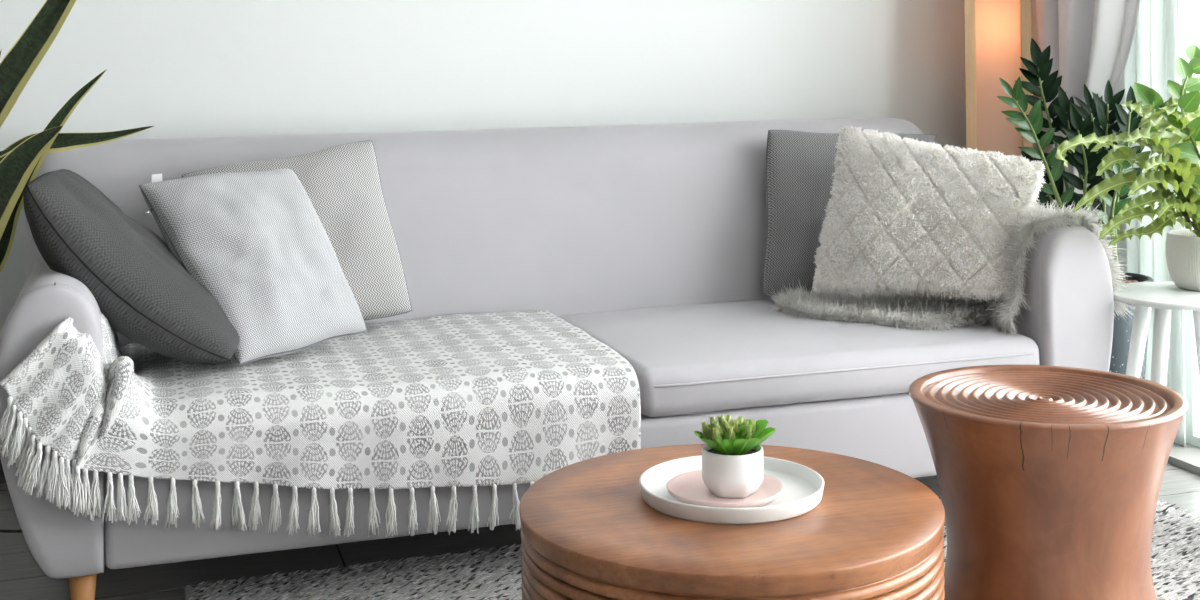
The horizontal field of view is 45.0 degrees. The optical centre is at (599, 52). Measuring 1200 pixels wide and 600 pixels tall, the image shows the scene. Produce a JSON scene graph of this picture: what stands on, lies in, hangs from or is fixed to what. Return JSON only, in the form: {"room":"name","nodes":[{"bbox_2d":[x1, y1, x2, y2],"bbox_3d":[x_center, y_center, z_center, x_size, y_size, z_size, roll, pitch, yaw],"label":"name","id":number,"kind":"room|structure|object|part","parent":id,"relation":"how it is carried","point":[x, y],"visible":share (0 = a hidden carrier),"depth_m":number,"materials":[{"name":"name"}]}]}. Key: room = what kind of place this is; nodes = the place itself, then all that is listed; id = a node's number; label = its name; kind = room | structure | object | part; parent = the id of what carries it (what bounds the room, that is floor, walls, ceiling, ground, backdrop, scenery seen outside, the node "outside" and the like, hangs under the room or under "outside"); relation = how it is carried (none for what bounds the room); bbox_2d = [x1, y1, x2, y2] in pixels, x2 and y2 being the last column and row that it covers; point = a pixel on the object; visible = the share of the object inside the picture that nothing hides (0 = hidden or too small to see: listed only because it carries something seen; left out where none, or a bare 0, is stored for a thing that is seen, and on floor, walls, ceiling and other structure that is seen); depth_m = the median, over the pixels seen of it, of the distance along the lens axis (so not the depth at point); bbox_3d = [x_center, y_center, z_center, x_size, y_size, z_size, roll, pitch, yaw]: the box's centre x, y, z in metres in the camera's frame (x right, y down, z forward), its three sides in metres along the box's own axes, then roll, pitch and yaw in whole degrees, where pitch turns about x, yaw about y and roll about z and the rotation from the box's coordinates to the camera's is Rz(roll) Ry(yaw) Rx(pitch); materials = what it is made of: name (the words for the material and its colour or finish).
{"room":"living room","nodes":[
{"label":"living room","id":0,"kind":"room"},
{"bbox_2d":[0,0,965,333],"bbox_3d":[-0.779,-0.089,4.485,4.830,2.600,0.100,-1,0,-18],"label":"wall","id":1,"kind":"structure","parent":0,"point":[179,68],"depth_m":4.55,"materials":[{"name":"paint"}]},
{"bbox_2d":[0,458,5,482],"bbox_3d":[-0.793,1.166,4.415,4.730,0.090,0.015,-1,0,-18],"label":"baseboard","id":2,"kind":"structure","parent":1,"relation":"attached to","point":[2,477],"depth_m":4.12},
{"bbox_2d":[0,463,1199,599],"bbox_3d":[0.322,1.221,1.073,4.830,0.050,7.260,-1,0,-18],"label":"floor","id":3,"kind":"structure","parent":0,"point":[22,577],"depth_m":3.47,"materials":[{"name":"grey wood"}]},
{"bbox_2d":[0,529,22,532],"bbox_3d":[-1.669,1.214,3.745,0.952,0.013,0.156,-1,0,1],"label":"power cable","id":4,"kind":"object","parent":3,"relation":"on","point":[1,530],"visible":0.25,"depth_m":3.67,"materials":[{"name":"black plastic"}]},
{"bbox_2d":[0,0,153,272],"bbox_3d":[-1.546,0.456,3.325,0.951,1.530,0.555,-1,0,-9],"label":"potted snake plant","id":5,"kind":"object","parent":3,"relation":"on","point":[21,161],"visible":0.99,"depth_m":3.17,"materials":[{"name":"green plant"}]},
{"bbox_2d":[0,117,1114,599],"bbox_3d":[-0.104,0.713,3.921,2.757,0.977,1.175,-1,0,-18],"label":"sofa","id":6,"kind":"object","parent":3,"relation":"on","point":[648,240],"visible":0.49,"depth_m":3.89,"materials":[{"name":"fabric"}]},
{"bbox_3d":[-1.286,0.789,3.462,0.215,0.613,1.018,-1,0,-18],"label":"arm","id":7,"kind":"part","parent":6,"relation":"part of","materials":[{"name":"fabric"}]},
{"bbox_3d":[-1.095,1.147,3.068,0.062,0.135,0.062,-1,0,-18],"label":"leg","id":8,"kind":"part","parent":6,"relation":"part of","materials":[{"name":"brown wood"}]},
{"bbox_2d":[0,310,640,536],"bbox_3d":[-0.678,0.791,3.493,1.384,0.575,0.876,-1,0,-18],"label":"throw blanket","id":9,"kind":"object","parent":6,"relation":"on","point":[513,398],"visible":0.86,"depth_m":3.18,"materials":[{"name":"fabric"}]},
{"bbox_2d":[23,169,239,364],"bbox_3d":[-1.082,0.493,3.413,0.475,0.451,0.484,-1,0,-12],"label":"pillow","id":10,"kind":"object","parent":9,"relation":"on","point":[144,292],"visible":0.84,"depth_m":3.21,"materials":[{"name":"grey fabric"}]},
{"bbox_2d":[139,169,366,364],"bbox_3d":[-0.857,0.506,3.554,0.421,0.427,0.378,-1,0,31],"label":"pillow","id":11,"kind":"object","parent":9,"relation":"on","point":[257,241],"visible":0.88,"depth_m":3.48,"materials":[{"name":"fabric"}]},
{"bbox_2d":[182,140,411,319],"bbox_3d":[-0.807,0.502,3.862,0.582,0.515,0.238,-1,0,-18],"label":"pillow","id":12,"kind":"object","parent":9,"relation":"on","point":[342,183],"visible":0.46,"depth_m":3.86,"materials":[{"name":"grey fabric"}]},
{"bbox_3d":[-0.225,0.650,4.299,2.757,0.848,0.380,-1,0,-18],"label":"backrest","id":13,"kind":"part","parent":6,"relation":"part of","materials":[{"name":"fabric"}]},
{"bbox_2d":[557,298,1039,417],"bbox_3d":[0.496,0.792,3.938,1.102,0.131,0.831,-1,0,-18],"label":"seat cushion","id":14,"kind":"object","parent":6,"relation":"on","point":[689,357],"depth_m":3.61,"materials":[{"name":"fabric"}]},
{"bbox_2d":[763,130,935,294],"bbox_3d":[0.767,0.487,4.392,0.648,0.513,0.229,-1,0,-18],"label":"pillow","id":15,"kind":"object","parent":6,"relation":"on","point":[800,166],"visible":0.44,"depth_m":4.30,"materials":[{"name":"grey fabric"}]},
{"bbox_2d":[770,197,1131,336],"bbox_3d":[0.963,0.596,4.026,0.975,0.438,0.661,-1,0,24],"label":"sheepskin throw","id":16,"kind":"object","parent":6,"relation":"on","point":[897,312],"visible":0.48,"depth_m":3.85,"materials":[{"name":"grey fur"}]},
{"bbox_2d":[812,126,1045,301],"bbox_3d":[0.909,0.443,4.017,0.607,0.470,0.327,-1,0,27],"label":"plush pillow","id":17,"kind":"object","parent":16,"relation":"on","point":[907,215],"visible":0.96,"depth_m":3.95,"materials":[{"name":"grey fur"}]},
{"bbox_3d":[1.093,0.757,4.218,0.215,0.612,1.017,-1,0,-18],"label":"arm","id":18,"kind":"part","parent":6,"relation":"part of","materials":[{"name":"fabric"}]},
{"bbox_2d":[184,494,1199,599],"bbox_3d":[0.606,1.177,2.446,2.454,0.028,2.509,-1,0,-18],"label":"rug","id":19,"kind":"object","parent":3,"relation":"on","point":[487,574],"visible":0.24,"depth_m":3.28,"materials":[{"name":"grey carpet"}]},
{"bbox_2d":[519,444,944,599],"bbox_3d":[0.233,0.988,2.583,0.748,0.382,0.748,-1,0,11],"label":"coffee table","id":20,"kind":"object","parent":19,"relation":"on","point":[589,531],"visible":0.87,"depth_m":2.39,"materials":[{"name":"brown wood"}]},
{"bbox_2d":[639,455,823,523],"bbox_3d":[0.236,0.782,2.606,0.331,0.030,0.331,-1,0,-18],"label":"tray","id":21,"kind":"object","parent":20,"relation":"on","point":[802,492],"visible":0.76,"depth_m":2.56,"materials":[{"name":"white ceramic"}]},
{"bbox_2d":[666,470,783,507],"bbox_3d":[0.221,0.777,2.562,0.207,0.026,0.207,-1,0,-18],"label":"plate","id":22,"kind":"object","parent":21,"relation":"on","point":[690,487],"visible":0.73,"depth_m":2.57,"materials":[{"name":"pink ceramic"}]},
{"bbox_2d":[694,414,775,497],"bbox_3d":[0.240,0.714,2.579,0.140,0.138,0.135,-1,0,-18],"label":"potted succulent","id":23,"kind":"object","parent":22,"relation":"on","point":[732,452],"visible":1,"depth_m":2.55,"materials":[{"name":"green plant"}]},
{"bbox_2d":[702,444,763,497],"bbox_3d":[0.237,0.743,2.583,0.110,0.080,0.110,-1,0,-18],"label":"pot","id":24,"kind":"object","parent":23,"relation":"attached to","point":[732,471],"depth_m":2.54,"materials":[{"name":"white ceramic"}]},
{"bbox_2d":[909,365,1187,599],"bbox_3d":[0.903,0.929,2.933,0.538,0.482,0.538,-1,0,39],"label":"stool","id":25,"kind":"object","parent":19,"relation":"on","point":[1050,478],"visible":1,"depth_m":2.76,"materials":[{"name":"brown wood"}]},
{"bbox_2d":[964,0,1032,157],"bbox_3d":[1.332,0.372,4.828,0.211,1.620,0.214,-1,0,15],"label":"floor lamp","id":26,"kind":"object","parent":3,"relation":"on","point":[998,33],"visible":0.31,"depth_m":4.75,"materials":[{"name":"brown wood"}]},
{"bbox_3d":[1.223,0.373,4.764,0.034,1.620,0.034,-1,0,15],"label":"post","id":27,"kind":"part","parent":26,"relation":"part of","materials":[{"name":"brown wood"}]},
{"bbox_3d":[1.330,0.207,4.828,0.169,1.230,0.172,-1,0,15],"label":"lamp shade","id":28,"kind":"part","parent":26,"relation":"part of","materials":[{"name":"orange fabric"}]},
{"bbox_3d":[1.393,0.371,4.717,0.034,1.620,0.034,-1,0,15],"label":"post","id":29,"kind":"part","parent":26,"relation":"part of","materials":[{"name":"brown wood"}]},
{"bbox_2d":[997,38,1153,378],"bbox_3d":[1.413,0.566,4.277,0.410,1.230,0.360,-1,0,24],"label":"plant","id":30,"kind":"object","parent":3,"relation":"on","point":[1068,115],"visible":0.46,"depth_m":4.21,"materials":[{"name":"green plant"}]},
{"bbox_3d":[1.325,0.408,4.205,0.253,0.574,0.068,-1,0,-18],"label":"stem","id":31,"kind":"part","parent":30,"relation":"part of","materials":[{"name":"green plant"}]},
{"bbox_3d":[1.375,0.522,4.333,0.145,0.344,0.033,-1,0,32],"label":"stem","id":32,"kind":"part","parent":30,"relation":"part of","materials":[{"name":"green plant"}]},
{"bbox_3d":[1.417,0.366,4.383,0.054,0.655,0.209,-1,0,-23],"label":"stem","id":33,"kind":"part","parent":30,"relation":"part of","materials":[{"name":"green plant"}]},
{"bbox_3d":[1.458,0.435,4.340,0.052,0.515,0.129,-1,0,-18],"label":"stem","id":34,"kind":"part","parent":30,"relation":"part of","materials":[{"name":"green plant"}]},
{"bbox_3d":[1.426,0.457,4.199,0.113,0.472,0.015,-1,0,-37],"label":"stem","id":35,"kind":"part","parent":30,"relation":"part of","materials":[{"name":"green plant"}]},
{"bbox_3d":[1.489,0.428,4.330,0.031,0.526,0.084,-1,0,8],"label":"stem","id":36,"kind":"part","parent":30,"relation":"part of","materials":[{"name":"green plant"}]},
{"bbox_3d":[1.491,0.420,4.269,0.028,0.539,0.014,-1,0,-18],"label":"stem","id":37,"kind":"part","parent":30,"relation":"part of","materials":[{"name":"green plant"}]},
{"bbox_3d":[1.496,0.499,4.177,0.035,0.388,0.133,-1,0,28],"label":"stem","id":38,"kind":"part","parent":30,"relation":"part of","materials":[{"name":"green plant"}]},
{"bbox_3d":[1.525,0.432,4.258,0.062,0.518,0.055,-1,0,-18],"label":"stem","id":39,"kind":"part","parent":30,"relation":"part of","materials":[{"name":"green plant"}]},
{"bbox_3d":[1.491,0.927,4.267,0.254,0.505,0.254,-1,0,-18],"label":"planter","id":40,"kind":"part","parent":30,"relation":"part of","materials":[{"name":"stone"}]},
{"bbox_2d":[1114,282,1199,513],"bbox_3d":[1.532,0.905,3.808,0.372,0.552,0.372,-1,0,-18],"label":"side table","id":41,"kind":"object","parent":3,"relation":"on","point":[1164,297],"visible":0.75,"depth_m":3.77,"materials":[{"name":"white paint"}]},
{"bbox_2d":[1055,75,1199,290],"bbox_3d":[1.452,0.344,3.751,0.664,0.572,0.311,-1,0,-37],"label":"potted fern","id":42,"kind":"object","parent":41,"relation":"on","point":[1182,247],"visible":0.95,"depth_m":3.71,"materials":[{"name":"green plant"}]},
{"bbox_2d":[1165,229,1199,290],"bbox_3d":[1.616,0.555,3.873,0.195,0.146,0.195,-1,0,-18],"label":"pot","id":43,"kind":"object","parent":42,"relation":"attached to","point":[1182,247],"depth_m":3.82,"materials":[{"name":"beige ceramic"}]},
{"bbox_3d":[1.434,0.912,3.910,0.124,0.541,0.042,-1,0,44],"label":"leg","id":44,"kind":"part","parent":41,"relation":"part of","materials":[{"name":"white paint"}]},
{"bbox_3d":[1.429,0.912,3.710,0.042,0.541,0.124,-1,0,44],"label":"leg","id":45,"kind":"part","parent":41,"relation":"part of","materials":[{"name":"white paint"}]},
{"bbox_3d":[1.634,0.910,3.906,0.042,0.541,0.124,-1,0,44],"label":"leg","id":46,"kind":"part","parent":41,"relation":"part of","materials":[{"name":"white paint"}]},
{"bbox_2d":[1134,44,1199,197],"bbox_3d":[1.590,0.563,3.679,0.271,1.231,0.686,-1,0,-18],"label":"plant","id":47,"kind":"object","parent":3,"relation":"on","point":[1189,102],"visible":0.62,"depth_m":3.82,"materials":[{"name":"green plant"}]},
{"bbox_3d":[1.554,0.465,3.655,0.136,0.884,0.392,-1,0,-11],"label":"stem","id":48,"kind":"part","parent":47,"relation":"part of","materials":[{"name":"green plant"}]},
{"bbox_2d":[1031,0,1126,271],"bbox_3d":[1.607,-0.122,4.848,0.140,2.600,0.652,-1,0,-18],"label":"wall","id":49,"kind":"structure","parent":0,"point":[1048,149],"depth_m":4.64,"materials":[{"name":"paint"}]},
{"bbox_2d":[1035,0,1139,231],"bbox_3d":[1.529,-0.056,4.545,0.103,2.430,0.501,-1,0,-18],"label":"curtain","id":50,"kind":"object","parent":49,"relation":"hanging from","point":[1090,41],"visible":0.24,"depth_m":4.57,"materials":[{"name":"grey fabric"}]},
{"bbox_2d":[1167,443,1199,474],"bbox_3d":[2.354,1.157,2.268,0.230,0.022,4.708,-1,0,-18],"label":"trim","id":51,"kind":"structure","parent":49,"relation":"attached to","point":[1187,458],"depth_m":4.15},
{"bbox_2d":[1180,0,1199,446],"bbox_3d":[2.391,-0.033,2.285,0.060,2.400,4.708,-1,0,-18],"label":"window","id":52,"kind":"structure","parent":49,"relation":"in","point":[1189,9],"depth_m":4.27,"materials":[{"name":"glass"}]},
{"bbox_3d":[1.944,-0.026,3.697,0.004,2.300,1.272,-1,0,-18],"label":"pane","id":53,"kind":"part","parent":52,"relation":"part of","materials":[{"name":"clear glass"}]},
{"bbox_3d":[2.674,-1.337,1.436,0.140,0.200,6.508,-1,0,-18],"label":"trim","id":54,"kind":"structure","parent":0,"visible":0},
{"bbox_2d":[1124,0,1185,446],"bbox_3d":[1.660,-0.058,4.367,0.010,2.430,0.258,-1,0,-18],"label":"sheer curtain","id":55,"kind":"object","parent":54,"relation":"hanging from","point":[1155,51],"visible":0.36,"depth_m":4.35,"materials":[{"name":"white fabric"}]}
]}

